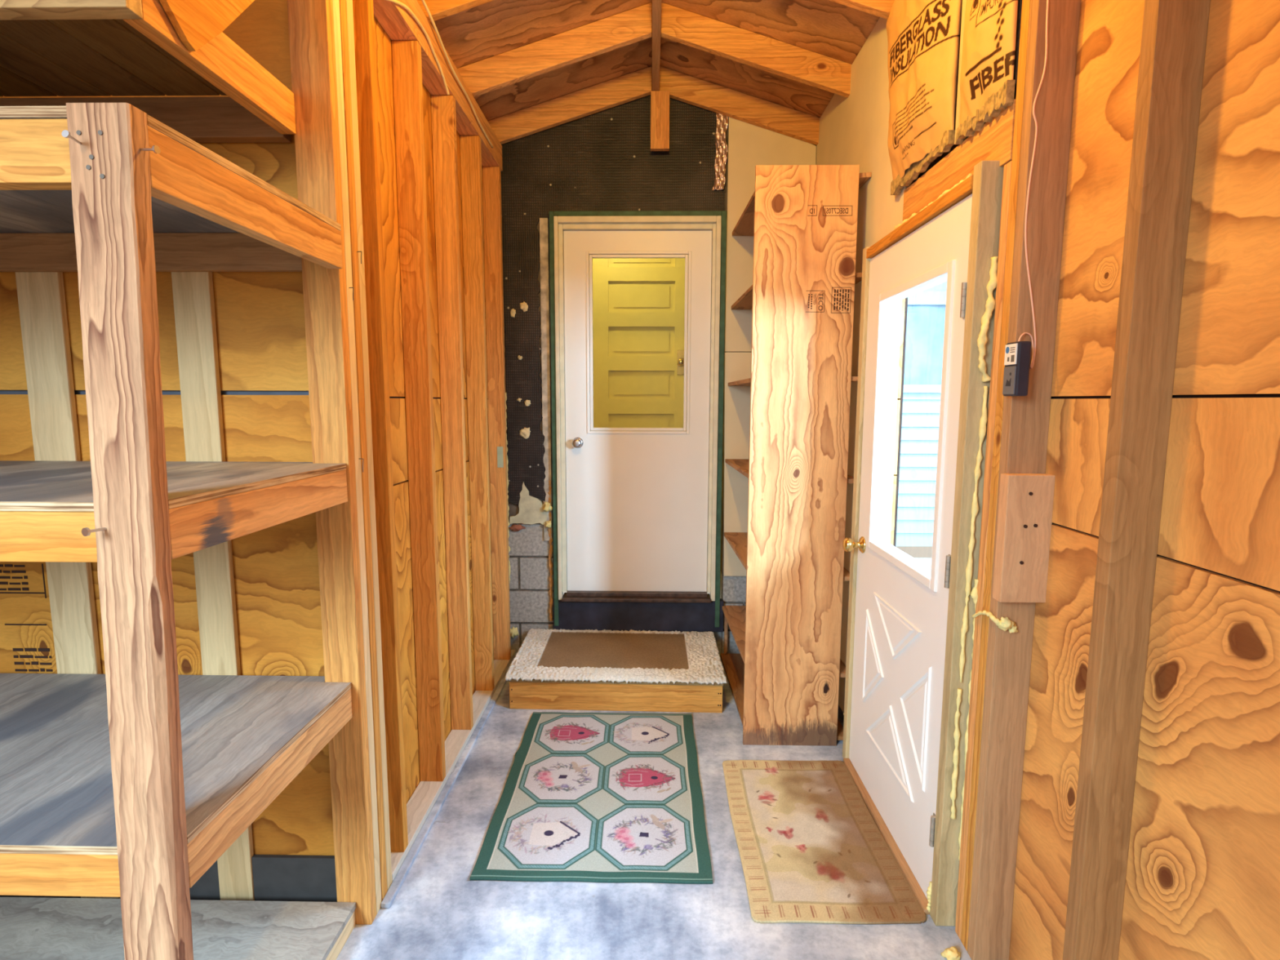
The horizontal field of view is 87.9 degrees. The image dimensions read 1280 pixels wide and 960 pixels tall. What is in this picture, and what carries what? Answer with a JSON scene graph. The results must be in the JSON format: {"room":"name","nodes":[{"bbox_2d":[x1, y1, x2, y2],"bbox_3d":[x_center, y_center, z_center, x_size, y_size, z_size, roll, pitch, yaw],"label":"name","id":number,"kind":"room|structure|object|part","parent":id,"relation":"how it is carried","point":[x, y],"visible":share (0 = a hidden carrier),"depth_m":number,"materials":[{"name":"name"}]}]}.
{"room":"storage shed","nodes":[
{"label":"storage shed","id":0,"kind":"room"},
{"bbox_2d":[0,0,334,855],"bbox_3d":[-1.639,-0.193,1.833,1.560,2.950,0.030,0,7,1],"label":"wall","id":1,"kind":"structure","parent":0,"point":[260,323],"depth_m":1.82,"materials":[{"name":"brown wood"}]},
{"bbox_2d":[0,563,53,671],"bbox_3d":[-1.767,0.413,1.891,0.168,0.357,0.001,0,7,1],"label":"stamp","id":2,"kind":"object","parent":1,"relation":"attached to","point":[1,565],"visible":0.82,"depth_m":1.89,"materials":[{"name":"paint"}]},
{"bbox_2d":[15,271,119,898],"bbox_3d":[-1.599,0.188,1.851,0.115,2.130,0.019,0,7,1],"label":"wall stud","id":3,"kind":"object","parent":1,"relation":"attached to","point":[42,302],"visible":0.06,"depth_m":1.80,"materials":[{"name":"brown wood"}]},
{"bbox_2d":[0,0,296,142],"bbox_3d":[-1.630,-1.066,1.405,1.564,0.455,0.595,0,7,1],"label":"shelf","id":4,"kind":"object","parent":1,"relation":"attached to","point":[48,47],"visible":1,"depth_m":1.48,"materials":[{"name":"brown wood"}]},
{"bbox_3d":[-0.856,-1.053,1.300,0.013,0.452,0.400,0,7,1],"label":"gusset plate","id":5,"kind":"part","parent":4,"relation":"part of","materials":[{"name":"brown wood"}]},
{"bbox_2d":[0,854,337,902],"bbox_3d":[-1.648,1.190,1.974,1.530,0.170,0.014,0,7,1],"label":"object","id":6,"kind":"structure","parent":1,"relation":"attached to","point":[276,877],"depth_m":1.96,"materials":[{"name":"fabric"}]},
{"bbox_2d":[171,271,254,900],"bbox_3d":[-1.188,0.190,1.844,0.100,2.130,0.019,0,7,1],"label":"wall stud","id":7,"kind":"object","parent":1,"relation":"attached to","point":[193,291],"visible":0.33,"depth_m":1.80,"materials":[{"name":"brown wood"}]},
{"bbox_2d":[373,16,493,803],"bbox_3d":[-0.856,-0.325,2.796,0.023,2.990,2.000,0,7,1],"label":"wall","id":8,"kind":"structure","parent":0,"point":[383,42],"depth_m":2.43,"materials":[{"name":"brown wood"}]},
{"bbox_2d":[391,649,515,882],"bbox_3d":[-0.800,1.136,3.006,0.089,0.038,1.885,0,7,1],"label":"sill plate","id":9,"kind":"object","parent":8,"relation":"attached to","point":[422,801],"depth_m":2.62,"materials":[{"name":"wood"}]},
{"bbox_2d":[352,0,408,852],"bbox_3d":[-0.811,-0.117,2.029,0.089,2.682,0.038,0,7,1],"label":"stud","id":10,"kind":"object","parent":9,"relation":"on","point":[362,10],"visible":0.51,"depth_m":2.00,"materials":[{"name":"brown wood"}]},
{"bbox_2d":[373,0,502,171],"bbox_3d":[-0.794,-1.608,2.640,0.090,0.130,1.805,0,7,1],"label":"plate","id":11,"kind":"object","parent":10,"relation":"on","point":[397,21],"visible":0.8,"depth_m":2.52,"materials":[{"name":"brown wood"}]},
{"bbox_2d":[386,0,449,94],"bbox_3d":[-0.748,-1.490,2.239,0.013,0.124,0.675,0,7,1],"label":"cable","id":12,"kind":"object","parent":11,"relation":"attached to","point":[396,2],"visible":1,"depth_m":2.32,"materials":[{"name":"plastic"}]},
{"bbox_2d":[417,0,493,22],"bbox_3d":[-0.465,-1.825,2.384,1.015,0.440,0.038,0,7,1],"label":"rafter","id":13,"kind":"object","parent":11,"relation":"on","point":[438,9],"visible":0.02,"depth_m":2.39,"materials":[{"name":"brown wood"}]},
{"bbox_2d":[421,0,493,147],"bbox_3d":[-0.741,-1.651,2.662,0.026,0.155,1.251,0,7,1],"label":"cable","id":14,"kind":"object","parent":11,"relation":"attached to","point":[423,1],"visible":1,"depth_m":2.60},
{"bbox_2d":[457,2,652,97],"bbox_3d":[-0.455,-1.895,2.980,1.015,0.440,0.038,0,7,1],"label":"rafter","id":15,"kind":"object","parent":11,"relation":"on","point":[633,25],"visible":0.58,"depth_m":2.96,"materials":[{"name":"brown wood"}]},
{"bbox_2d":[391,40,445,781],"bbox_3d":[-0.805,-0.165,2.433,0.089,2.682,0.038,0,7,1],"label":"stud","id":16,"kind":"object","parent":9,"relation":"on","point":[406,55],"visible":1,"depth_m":2.40,"materials":[{"name":"brown wood"}]},
{"bbox_2d":[431,95,473,729],"bbox_3d":[-0.798,-0.213,2.836,0.089,2.682,0.038,0,7,1],"label":"stud","id":17,"kind":"object","parent":9,"relation":"on","point":[442,107],"visible":1,"depth_m":2.81,"materials":[{"name":"brown wood"}]},
{"bbox_2d":[459,135,494,690],"bbox_3d":[-0.791,-0.261,3.240,0.089,2.682,0.038,0,7,1],"label":"stud","id":18,"kind":"object","parent":9,"relation":"on","point":[470,145],"visible":1,"depth_m":3.21,"materials":[{"name":"brown wood"}]},
{"bbox_2d":[482,166,511,659],"bbox_3d":[-0.784,-0.309,3.643,0.089,2.682,0.038,0,7,1],"label":"stud","id":19,"kind":"object","parent":9,"relation":"on","point":[491,180],"visible":1,"depth_m":3.61,"materials":[{"name":"brown wood"}]},
{"bbox_2d":[497,446,503,467],"bbox_3d":[-0.768,-0.126,3.644,0.033,0.115,0.002,0,7,1],"label":"plate","id":20,"kind":"object","parent":19,"relation":"attached to","point":[500,449],"visible":1,"depth_m":3.64,"materials":[{"name":"metal"}]},
{"bbox_2d":[336,656,971,959],"bbox_3d":[0.303,1.507,0.576,5.800,0.120,6.800,0,7,1],"label":"floor","id":21,"kind":"structure","parent":0,"point":[437,913],"depth_m":1.97,"materials":[{"name":"concrete"}]},
{"bbox_2d":[0,102,355,959],"bbox_3d":[-1.577,0.354,1.474,1.680,1.948,0.762,0,7,1],"label":"shelves","id":22,"kind":"object","parent":21,"relation":"on","point":[129,782],"visible":0.98,"depth_m":1.20,"materials":[{"name":"brown wood"}]},
{"bbox_3d":[-1.645,-0.513,1.054,1.552,0.094,0.038,0,7,1],"label":"rail","id":23,"kind":"part","parent":22,"relation":"part of","materials":[{"name":"brown wood"}]},
{"bbox_3d":[-1.654,0.088,1.125,1.535,0.086,0.038,0,7,1],"label":"rail","id":24,"kind":"part","parent":22,"relation":"part of","materials":[{"name":"brown wood"}]},
{"bbox_3d":[-1.664,0.689,1.197,1.519,0.084,0.038,0,7,1],"label":"rail","id":25,"kind":"part","parent":22,"relation":"part of","materials":[{"name":"brown wood"}]},
{"bbox_3d":[-0.843,0.397,1.133,0.139,1.948,0.038,0,7,1],"label":"corner post","id":26,"kind":"part","parent":22,"relation":"part of","materials":[{"name":"brown wood"}]},
{"bbox_3d":[-1.639,-0.594,1.734,1.540,0.094,0.024,0,7,1],"label":"rail","id":27,"kind":"part","parent":22,"relation":"part of","materials":[{"name":"brown wood"}]},
{"bbox_3d":[-0.785,-0.548,1.369,0.038,0.094,0.653,0,7,1],"label":"rail","id":28,"kind":"part","parent":22,"relation":"part of","materials":[{"name":"wood"}]},
{"bbox_3d":[-0.803,0.053,1.441,0.038,0.086,0.653,0,7,1],"label":"rail","id":29,"kind":"part","parent":22,"relation":"part of","materials":[{"name":"wood"}]},
{"bbox_3d":[-0.821,0.654,1.512,0.038,0.084,0.653,0,7,1],"label":"rail","id":30,"kind":"part","parent":22,"relation":"part of","materials":[{"name":"wood"}]},
{"bbox_2d":[287,0,376,924],"bbox_3d":[-0.820,-0.158,1.764,0.097,2.900,0.037,0,7,1],"label":"stud","id":31,"kind":"object","parent":21,"relation":"on","point":[310,22],"visible":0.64,"depth_m":1.75,"materials":[{"name":"brown wood"}]},
{"bbox_2d":[332,0,382,914],"bbox_3d":[-0.815,-0.112,1.808,0.089,2.800,0.037,0,7,1],"label":"stud","id":32,"kind":"object","parent":21,"relation":"on","point":[336,19],"visible":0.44,"depth_m":1.81,"materials":[{"name":"brown wood"}]},
{"bbox_2d":[338,0,386,901],"bbox_3d":[-0.815,-0.117,1.851,0.089,2.800,0.037,0,7,1],"label":"stud","id":33,"kind":"object","parent":21,"relation":"on","point":[343,5],"visible":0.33,"depth_m":1.85,"materials":[{"name":"brown wood"}]},
{"bbox_2d":[346,0,391,891],"bbox_3d":[-0.814,-0.122,1.888,0.089,2.800,0.037,0,7,1],"label":"stud","id":34,"kind":"object","parent":21,"relation":"on","point":[349,2],"visible":0.3,"depth_m":1.89,"materials":[{"name":"brown wood"}]},
{"bbox_2d":[381,653,516,908],"bbox_3d":[-0.742,1.153,2.959,0.028,0.016,1.980,0,7,1],"label":"curb","id":35,"kind":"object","parent":21,"relation":"on","point":[393,891],"depth_m":2.45,"materials":[{"name":"concrete"}]},
{"bbox_2d":[469,711,712,884],"bbox_3d":[-0.148,1.195,2.646,0.775,0.010,1.129,0,7,1],"label":"rug","id":36,"kind":"object","parent":21,"relation":"on","point":[586,797],"visible":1,"depth_m":2.46,"materials":[{"name":"fabric"}]},
{"bbox_2d":[508,679,723,712],"bbox_3d":[-0.115,1.013,3.554,1.046,0.158,0.676,0,7,1],"label":"wooden step","id":37,"kind":"structure","parent":21,"relation":"on","point":[695,697],"depth_m":3.23,"materials":[{"name":"brown wood"}]},
{"bbox_2d":[505,628,727,684],"bbox_3d":[-0.115,0.927,3.535,1.110,0.036,0.707,0,7,1],"label":"mat","id":38,"kind":"object","parent":37,"relation":"on","point":[595,655],"visible":1,"depth_m":3.46,"materials":[{"name":"fabric"}]},
{"bbox_2d":[720,164,871,746],"bbox_3d":[0.700,-0.099,3.264,0.466,2.438,0.981,0,7,1],"label":"shelving unit","id":39,"kind":"object","parent":21,"relation":"on","point":[802,220],"visible":1,"depth_m":2.78,"materials":[{"name":"brown wood"}]},
{"bbox_2d":[720,653,843,740],"bbox_3d":[0.697,1.085,3.415,0.466,0.018,0.961,0,7,1],"label":"shelf","id":40,"kind":"object","parent":39,"relation":"attached to","point":[733,664],"depth_m":3.23,"materials":[{"name":"brown wood"}]},
{"bbox_2d":[722,605,845,677],"bbox_3d":[0.699,0.797,3.380,0.462,0.018,0.961,0,7,1],"label":"shelf","id":41,"kind":"object","parent":39,"relation":"attached to","point":[735,615],"depth_m":3.02,"materials":[{"name":"brown wood"}]},
{"bbox_2d":[724,532,849,581],"bbox_3d":[0.703,0.367,3.329,0.458,0.018,0.961,0,7,1],"label":"shelf","id":42,"kind":"object","parent":39,"relation":"attached to","point":[737,541],"depth_m":2.85,"materials":[{"name":"brown wood"}]},
{"bbox_2d":[724,458,853,483],"bbox_3d":[0.704,-0.052,3.280,0.458,0.018,0.961,0,7,1],"label":"shelf","id":43,"kind":"object","parent":39,"relation":"attached to","point":[741,465],"depth_m":2.79,"materials":[{"name":"brown wood"}]},
{"bbox_2d":[728,376,857,386],"bbox_3d":[0.709,-0.477,3.229,0.450,0.018,0.961,0,7,1],"label":"shelf","id":44,"kind":"object","parent":39,"relation":"attached to","point":[747,382],"depth_m":2.74,"materials":[{"name":"brown wood"}]},
{"bbox_2d":[731,272,862,309],"bbox_3d":[0.715,-0.892,3.180,0.440,0.018,0.961,0,7,1],"label":"shelf","id":45,"kind":"object","parent":39,"relation":"attached to","point":[745,301],"depth_m":3.27,"materials":[{"name":"brown wood"}]},
{"bbox_2d":[732,172,871,235],"bbox_3d":[0.714,-1.282,3.137,0.443,0.018,0.955,0,7,1],"label":"shelf","id":46,"kind":"object","parent":39,"relation":"attached to","point":[744,226],"depth_m":3.27,"materials":[{"name":"brown wood"}]},
{"bbox_2d":[808,293,812,309],"bbox_3d":[0.692,-0.726,2.697,0.016,0.060,0.001,0,7,1],"label":"print","id":47,"kind":"object","parent":39,"relation":"attached to","point":[810,295],"depth_m":2.70},
{"bbox_2d":[833,289,849,311],"bbox_3d":[0.818,-0.731,2.694,0.060,0.084,0.001,0,7,1],"label":"print","id":48,"kind":"object","parent":39,"relation":"attached to","point":[841,297],"depth_m":2.69},
{"bbox_2d":[722,760,926,924],"bbox_3d":[0.589,1.232,2.355,0.518,0.011,0.877,0,7,1],"label":"door mat","id":49,"kind":"object","parent":21,"relation":"on","point":[811,850],"visible":1,"depth_m":2.23,"materials":[{"name":"fabric"}]},
{"bbox_2d":[940,946,960,959],"bbox_3d":[0.850,1.292,1.805,0.053,0.032,0.044,0,7,1],"label":"crumb","id":50,"kind":"object","parent":21,"relation":"on","point":[950,953],"visible":1,"depth_m":1.80,"materials":[{"name":"plastic"}]},
{"bbox_2d":[955,160,1011,939],"bbox_3d":[0.943,0.254,1.770,0.113,2.090,0.055,0,7,1],"label":"stud","id":51,"kind":"object","parent":21,"relation":"on","point":[1007,167],"depth_m":1.75,"materials":[{"name":"brown wood"}]},
{"bbox_3d":[0.905,0.674,1.829,0.032,0.823,0.023,-4,8,-33],"label":"foam strip","id":52,"kind":"part","parent":51,"relation":"part of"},
{"bbox_2d":[960,0,1030,951],"bbox_3d":[0.952,-0.142,1.675,0.095,2.900,0.035,0,7,1],"label":"stud","id":53,"kind":"object","parent":21,"relation":"on","point":[1025,11],"visible":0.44,"depth_m":1.69,"materials":[{"name":"brown wood"}]},
{"bbox_2d":[967,0,1080,959],"bbox_3d":[0.931,-0.141,1.662,0.136,2.900,0.130,0,7,1],"label":"stud","id":54,"kind":"object","parent":21,"relation":"on","point":[1025,419],"depth_m":1.62,"materials":[{"name":"brown wood"}]},
{"bbox_3d":[0.896,0.357,1.722,0.036,0.043,0.124,-2,7,-14],"label":"foam strip","id":55,"kind":"part","parent":54,"relation":"part of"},
{"bbox_2d":[995,616,1015,631],"bbox_3d":[0.918,0.361,1.667,0.035,0.038,0.032,-4,8,-30],"label":"foam dab","id":56,"kind":"object","parent":54,"relation":"attached to","point":[1006,624],"visible":1,"depth_m":1.66,"materials":[{"name":"plastic"}]},
{"bbox_2d":[1008,624,1017,633],"bbox_3d":[0.939,0.374,1.671,0.026,0.027,0.020,0,7,1],"label":"foam dab","id":57,"kind":"object","parent":54,"relation":"attached to","point":[1013,629],"visible":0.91,"depth_m":1.67,"materials":[{"name":"plastic"}]},
{"bbox_2d":[1002,341,1031,395],"bbox_3d":[0.893,-0.263,1.575,0.034,0.127,0.059,0,7,1],"label":"sensor box","id":58,"kind":"object","parent":54,"relation":"attached to","point":[1017,354],"visible":1,"depth_m":1.55,"materials":[{"name":"plastic"}]},
{"bbox_3d":[0.879,-0.237,1.578,0.004,0.066,0.051,0,7,1],"label":"battery door","id":59,"kind":"part","parent":58,"relation":"part of","materials":[{"name":"grey plastic"}]},
{"bbox_2d":[1007,346,1014,361],"bbox_3d":[0.876,-0.296,1.567,0.001,0.034,0.030,0,7,1],"label":"print","id":60,"kind":"object","parent":58,"relation":"attached to","point":[1011,350],"depth_m":1.57,"materials":[{"name":"grey"}]},
{"bbox_2d":[992,473,1055,602],"bbox_3d":[0.943,0.143,1.630,0.113,0.316,0.042,0,7,1],"label":"cover plate","id":61,"kind":"object","parent":54,"relation":"attached to","point":[1025,504],"visible":1,"depth_m":1.61,"materials":[{"name":"brown wood"}]},
{"bbox_2d":[1017,0,1048,368],"bbox_3d":[0.926,-0.847,1.524,0.052,1.166,0.020,0,7,1],"label":"wire","id":62,"kind":"object","parent":54,"relation":"hanging from","point":[1032,364],"visible":0.98,"depth_m":1.55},
{"bbox_2d":[1062,0,1210,959],"bbox_3d":[0.948,-0.093,1.263,0.089,2.900,0.038,0,7,1],"label":"stud","id":63,"kind":"object","parent":21,"relation":"on","point":[1174,36],"visible":1,"depth_m":1.25,"materials":[{"name":"brown wood"}]},
{"bbox_2d":[430,0,879,120],"bbox_3d":[0.040,-1.807,1.910,2.500,0.407,3.620,0,7,1],"label":"ceiling","id":64,"kind":"structure","parent":0,"point":[827,28],"depth_m":2.90,"materials":[{"name":"brown wood"}]},
{"bbox_2d":[652,0,661,90],"bbox_3d":[0.054,-1.912,1.842,0.038,0.140,3.410,0,7,1],"label":"board","id":65,"kind":"object","parent":64,"relation":"attached to","point":[656,4],"visible":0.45,"depth_m":3.00,"materials":[{"name":"brown wood"}]},
{"bbox_2d":[487,66,652,144],"bbox_3d":[-0.445,-1.961,3.536,1.015,0.440,0.038,0,7,1],"label":"rafter","id":66,"kind":"object","parent":65,"relation":"attached to","point":[637,84],"visible":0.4,"depth_m":3.51,"materials":[{"name":"brown wood"}]},
{"bbox_2d":[650,90,669,151],"bbox_3d":[0.105,-1.889,3.495,0.098,0.287,0.038,0,7,1],"label":"stub","id":67,"kind":"object","parent":65,"relation":"attached to","point":[660,100],"visible":1,"depth_m":3.48,"materials":[{"name":"brown wood"}]},
{"bbox_2d":[659,66,819,145],"bbox_3d":[0.595,-1.961,3.518,0.985,0.430,0.038,0,7,1],"label":"rafter","id":68,"kind":"object","parent":65,"relation":"attached to","point":[688,89],"visible":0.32,"depth_m":3.50,"materials":[{"name":"brown wood"}]},
{"bbox_2d":[660,2,851,97],"bbox_3d":[0.585,-1.895,2.962,0.985,0.430,0.038,0,7,1],"label":"rafter","id":69,"kind":"object","parent":65,"relation":"attached to","point":[695,30],"visible":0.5,"depth_m":2.94,"materials":[{"name":"brown wood"}]},
{"bbox_2d":[829,0,894,19],"bbox_3d":[0.575,-1.824,2.366,0.985,0.430,0.038,0,7,1],"label":"rafter","id":70,"kind":"object","parent":64,"relation":"attached to","point":[881,8],"visible":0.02,"depth_m":2.36,"materials":[{"name":"brown wood"}]},
{"bbox_2d":[503,116,817,656],"bbox_3d":[0.091,-0.622,3.794,2.050,3.350,0.117,0,7,1],"label":"wall","id":71,"kind":"structure","parent":0,"point":[529,584],"depth_m":3.88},
{"bbox_2d":[505,392,510,582],"bbox_3d":[-0.762,0.056,3.792,0.033,1.100,0.032,-5,8,-37],"label":"bead","id":72,"kind":"object","parent":71,"relation":"attached to","point":[505,393],"visible":0.25,"depth_m":3.78},
{"bbox_2d":[510,626,519,638],"bbox_3d":[-0.739,0.891,3.880,0.059,0.075,0.043,-2,7,-14],"label":"lump","id":73,"kind":"object","parent":71,"relation":"attached to","point":[513,631],"visible":0.89,"depth_m":3.87,"materials":[{"name":"plastic"}]},
{"bbox_2d":[508,524,525,531],"bbox_3d":[-0.712,0.277,3.845,0.097,0.044,0.029,0,7,1],"label":"scrap","id":74,"kind":"object","parent":71,"relation":"attached to","point":[514,527],"visible":1,"depth_m":3.84,"materials":[{"name":"brown"}]},
{"bbox_2d":[509,481,547,524],"bbox_3d":[-0.642,0.133,3.828,0.220,0.250,0.022,0,7,1],"label":"siding","id":75,"kind":"object","parent":71,"relation":"attached to","point":[531,508],"visible":0.95,"depth_m":3.82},
{"bbox_2d":[539,217,552,540],"bbox_3d":[-0.531,-0.543,3.749,0.046,1.800,0.018,0,7,1],"label":"strip","id":76,"kind":"object","parent":71,"relation":"attached to","point":[544,222],"visible":1,"depth_m":3.72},
{"bbox_2d":[542,501,552,511],"bbox_3d":[-0.530,0.153,3.802,0.054,0.061,0.042,-6,9,-41],"label":"lump","id":77,"kind":"object","parent":71,"relation":"attached to","point":[547,507],"visible":1,"depth_m":3.79,"materials":[{"name":"plastic"}]},
{"bbox_2d":[545,520,551,528],"bbox_3d":[-0.527,0.256,3.817,0.040,0.045,0.043,0,7,1],"label":"lump","id":78,"kind":"object","parent":71,"relation":"attached to","point":[548,524],"visible":1,"depth_m":3.80,"materials":[{"name":"plastic"}]},
{"bbox_2d":[546,480,553,621],"bbox_3d":[-0.523,0.416,3.860,0.031,0.832,0.030,-5,9,-38],"label":"foam seam","id":79,"kind":"object","parent":71,"relation":"attached to","point":[550,563],"visible":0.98,"depth_m":3.86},
{"bbox_2d":[500,84,728,505],"bbox_3d":[-0.153,-1.008,3.672,1.244,2.338,0.042,0,7,1],"label":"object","id":80,"kind":"structure","parent":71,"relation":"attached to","point":[604,160],"depth_m":3.61,"materials":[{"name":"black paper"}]},
{"bbox_2d":[510,308,515,317],"bbox_3d":[-0.705,-0.928,3.692,0.030,0.051,0.018,0,7,1],"label":"foam splash","id":81,"kind":"object","parent":80,"relation":"attached to","point":[513,312],"visible":1,"depth_m":3.69,"materials":[{"name":"plastic"}]},
{"bbox_2d":[520,302,528,311],"bbox_3d":[-0.645,-0.963,3.685,0.048,0.057,0.019,0,7,1],"label":"foam splash","id":82,"kind":"object","parent":80,"relation":"attached to","point":[523,306],"visible":1,"depth_m":3.68,"materials":[{"name":"plastic"}]},
{"bbox_2d":[519,426,530,439],"bbox_3d":[-0.654,-0.266,3.769,0.067,0.067,0.022,0,7,1],"label":"foam splash","id":83,"kind":"object","parent":80,"relation":"attached to","point":[524,433],"visible":1,"depth_m":3.76,"materials":[{"name":"plastic"}]},
{"bbox_2d":[524,400,530,406],"bbox_3d":[-0.635,-0.436,3.749,0.038,0.038,0.018,0,7,1],"label":"foam splash","id":84,"kind":"object","parent":80,"relation":"attached to","point":[527,402],"visible":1,"depth_m":3.74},
{"bbox_3d":[0.430,-1.777,3.562,0.082,0.421,0.024,0,7,1],"label":"foil strip","id":85,"kind":"part","parent":80,"relation":"part of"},
{"bbox_2d":[549,210,726,631],"bbox_3d":[-0.008,-0.290,3.765,0.993,2.357,0.135,0,7,1],"label":"door","id":86,"kind":"structure","parent":71,"relation":"in","point":[637,512],"depth_m":3.79,"materials":[{"name":"beige paint"}]},
{"bbox_3d":[-0.355,-0.209,3.753,0.062,0.062,0.067,0,7,1],"label":"knob","id":87,"kind":"part","parent":86,"relation":"part of","materials":[{"name":"metal"}]},
{"bbox_2d":[723,352,751,576],"bbox_3d":[0.706,-0.077,3.770,0.470,1.276,0.012,0,7,1],"label":"sheet","id":88,"kind":"object","parent":71,"relation":"attached to","point":[737,365],"visible":0.36,"depth_m":3.75,"materials":[{"name":"paper"}]},
{"bbox_2d":[724,116,816,351],"bbox_3d":[0.709,-1.365,3.617,0.470,1.310,0.012,0,7,1],"label":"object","id":89,"kind":"structure","parent":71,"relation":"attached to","point":[749,145],"depth_m":3.59,"materials":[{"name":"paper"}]},
{"bbox_2d":[816,17,909,712],"bbox_3d":[0.939,-0.398,3.049,0.013,2.885,1.330,0,7,1],"label":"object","id":90,"kind":"structure","parent":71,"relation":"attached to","point":[853,130],"depth_m":2.79,"materials":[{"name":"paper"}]},
{"bbox_2d":[890,0,1279,959],"bbox_3d":[1.009,-0.150,1.526,0.024,2.950,4.500,0,7,1],"label":"wall","id":91,"kind":"structure","parent":0,"point":[1202,877],"depth_m":1.19,"materials":[{"name":"brown wood"}]},
{"bbox_2d":[842,160,1004,926],"bbox_3d":[0.900,0.188,2.250,0.209,2.108,0.925,0,7,1],"label":"door","id":92,"kind":"structure","parent":91,"relation":"in","point":[905,615],"depth_m":2.05,"materials":[{"name":"white paint"}]},
{"bbox_3d":[0.840,0.255,2.612,0.077,0.066,0.066,0,7,1],"label":"knob","id":93,"kind":"part","parent":92,"relation":"part of","materials":[{"name":"gold metal"}]},
{"bbox_3d":[0.924,1.226,2.372,0.156,0.018,0.837,0,7,1],"label":"sill","id":94,"kind":"part","parent":92,"relation":"part of","materials":[{"name":"brown wood"}]},
{"bbox_3d":[0.895,-0.176,2.185,0.062,0.942,0.612,0,7,1],"label":"glass frame","id":95,"kind":"part","parent":92,"relation":"part of","materials":[{"name":"white paint"}]},
{"bbox_2d":[926,881,931,911],"bbox_3d":[0.854,1.229,1.957,0.018,0.090,0.018,0,7,1],"label":"strip","id":96,"kind":"object","parent":92,"relation":"attached to","point":[929,888],"visible":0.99,"depth_m":1.95,"materials":[{"name":"plastic"}]},
{"bbox_2d":[893,173,973,230],"bbox_3d":[0.878,-0.830,2.016,0.026,0.024,0.544,0,7,1],"label":"strip","id":97,"kind":"object","parent":92,"relation":"attached to","point":[969,175],"visible":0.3,"depth_m":1.94,"materials":[{"name":"yellow"}]},
{"bbox_2d":[950,688,961,819],"bbox_3d":[0.879,0.764,1.846,0.019,0.380,0.018,-6,9,-44],"label":"strip","id":98,"kind":"object","parent":92,"relation":"attached to","point":[957,733],"visible":1,"depth_m":1.84,"materials":[{"name":"plastic"}]},
{"bbox_2d":[959,386,987,682],"bbox_3d":[0.890,0.156,1.773,0.033,0.805,0.022,2,7,19],"label":"strip","id":99,"kind":"object","parent":92,"relation":"attached to","point":[982,429],"visible":1,"depth_m":1.77,"materials":[{"name":"plastic"}]},
{"bbox_2d":[977,256,998,382],"bbox_3d":[0.890,-0.410,1.703,0.046,0.315,0.029,-1,7,-13],"label":"strip","id":100,"kind":"object","parent":92,"relation":"attached to","point":[982,340],"visible":1,"depth_m":1.70,"materials":[{"name":"plastic"}]},
{"bbox_2d":[902,98,1015,220],"bbox_3d":[0.953,-0.893,1.961,0.087,0.140,0.704,0,7,1],"label":"header board","id":101,"kind":"object","parent":91,"relation":"attached to","point":[994,141],"depth_m":1.85,"materials":[{"name":"brown wood"}]},
{"bbox_2d":[886,0,962,195],"bbox_3d":[0.931,-1.322,2.167,0.158,0.663,0.594,0,7,1],"label":"insulation batt","id":102,"kind":"object","parent":101,"relation":"on","point":[923,36],"visible":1,"depth_m":2.04,"materials":[{"name":"paper"}]},
{"bbox_2d":[954,0,975,144],"bbox_3d":[0.950,-1.287,1.843,0.103,0.666,0.025,0,7,1],"label":"stud","id":103,"kind":"object","parent":101,"relation":"on","point":[964,2],"visible":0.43,"depth_m":1.86,"materials":[{"name":"brown wood"}]},
{"bbox_2d":[955,0,1022,143],"bbox_3d":[0.932,-1.261,1.700,0.139,0.675,0.274,0,7,1],"label":"insulation batt","id":104,"kind":"object","parent":101,"relation":"on","point":[992,28],"visible":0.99,"depth_m":1.67,"materials":[{"name":"paper"}]},
{"bbox_3d":[-0.022,-0.687,4.552,2.300,2.700,1.400,0,7,1],"label":"wall","id":105,"kind":"structure","parent":0,"visible":0},
{"bbox_2d":[589,257,688,431],"bbox_3d":[-0.075,-0.722,4.925,0.920,2.440,0.123,0,7,1],"label":"panelled door","id":106,"kind":"structure","parent":105,"relation":"in","point":[638,304],"depth_m":4.90,"materials":[{"name":"yellow paint"}]},
{"bbox_3d":[0.302,-0.869,4.899,0.055,0.180,0.007,0,7,1],"label":"knob plate","id":107,"kind":"part","parent":106,"relation":"part of","materials":[{"name":"gold metal"}]},
{"bbox_3d":[0.301,-0.865,4.868,0.056,0.056,0.056,0,7,1],"label":"door knob","id":108,"kind":"part","parent":106,"relation":"part of","materials":[{"name":"gold metal"}]},
{"label":"outside","id":109,"kind":"structure","parent":0,"visible":0},
{"bbox_2d":[895,281,946,546],"bbox_3d":[2.459,-0.875,4.492,2.040,3.100,0.110,0,7,1],"label":"wall","id":110,"kind":"structure","parent":109,"point":[926,312],"depth_m":4.54,"materials":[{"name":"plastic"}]},
{"bbox_3d":[2.584,-0.927,4.484,1.790,0.675,0.110,0,7,1],"label":"window trim","id":111,"kind":"part","parent":110,"relation":"part of","materials":[{"name":"white plastic"}]},
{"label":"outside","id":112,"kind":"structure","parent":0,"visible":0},
{"bbox_2d":[913,557,931,568],"bbox_3d":[2.254,0.662,3.712,2.410,0.030,1.792,0,7,1],"label":"deck","id":113,"kind":"object","parent":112,"point":[926,561],"visible":0.02,"depth_m":4.53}
]}

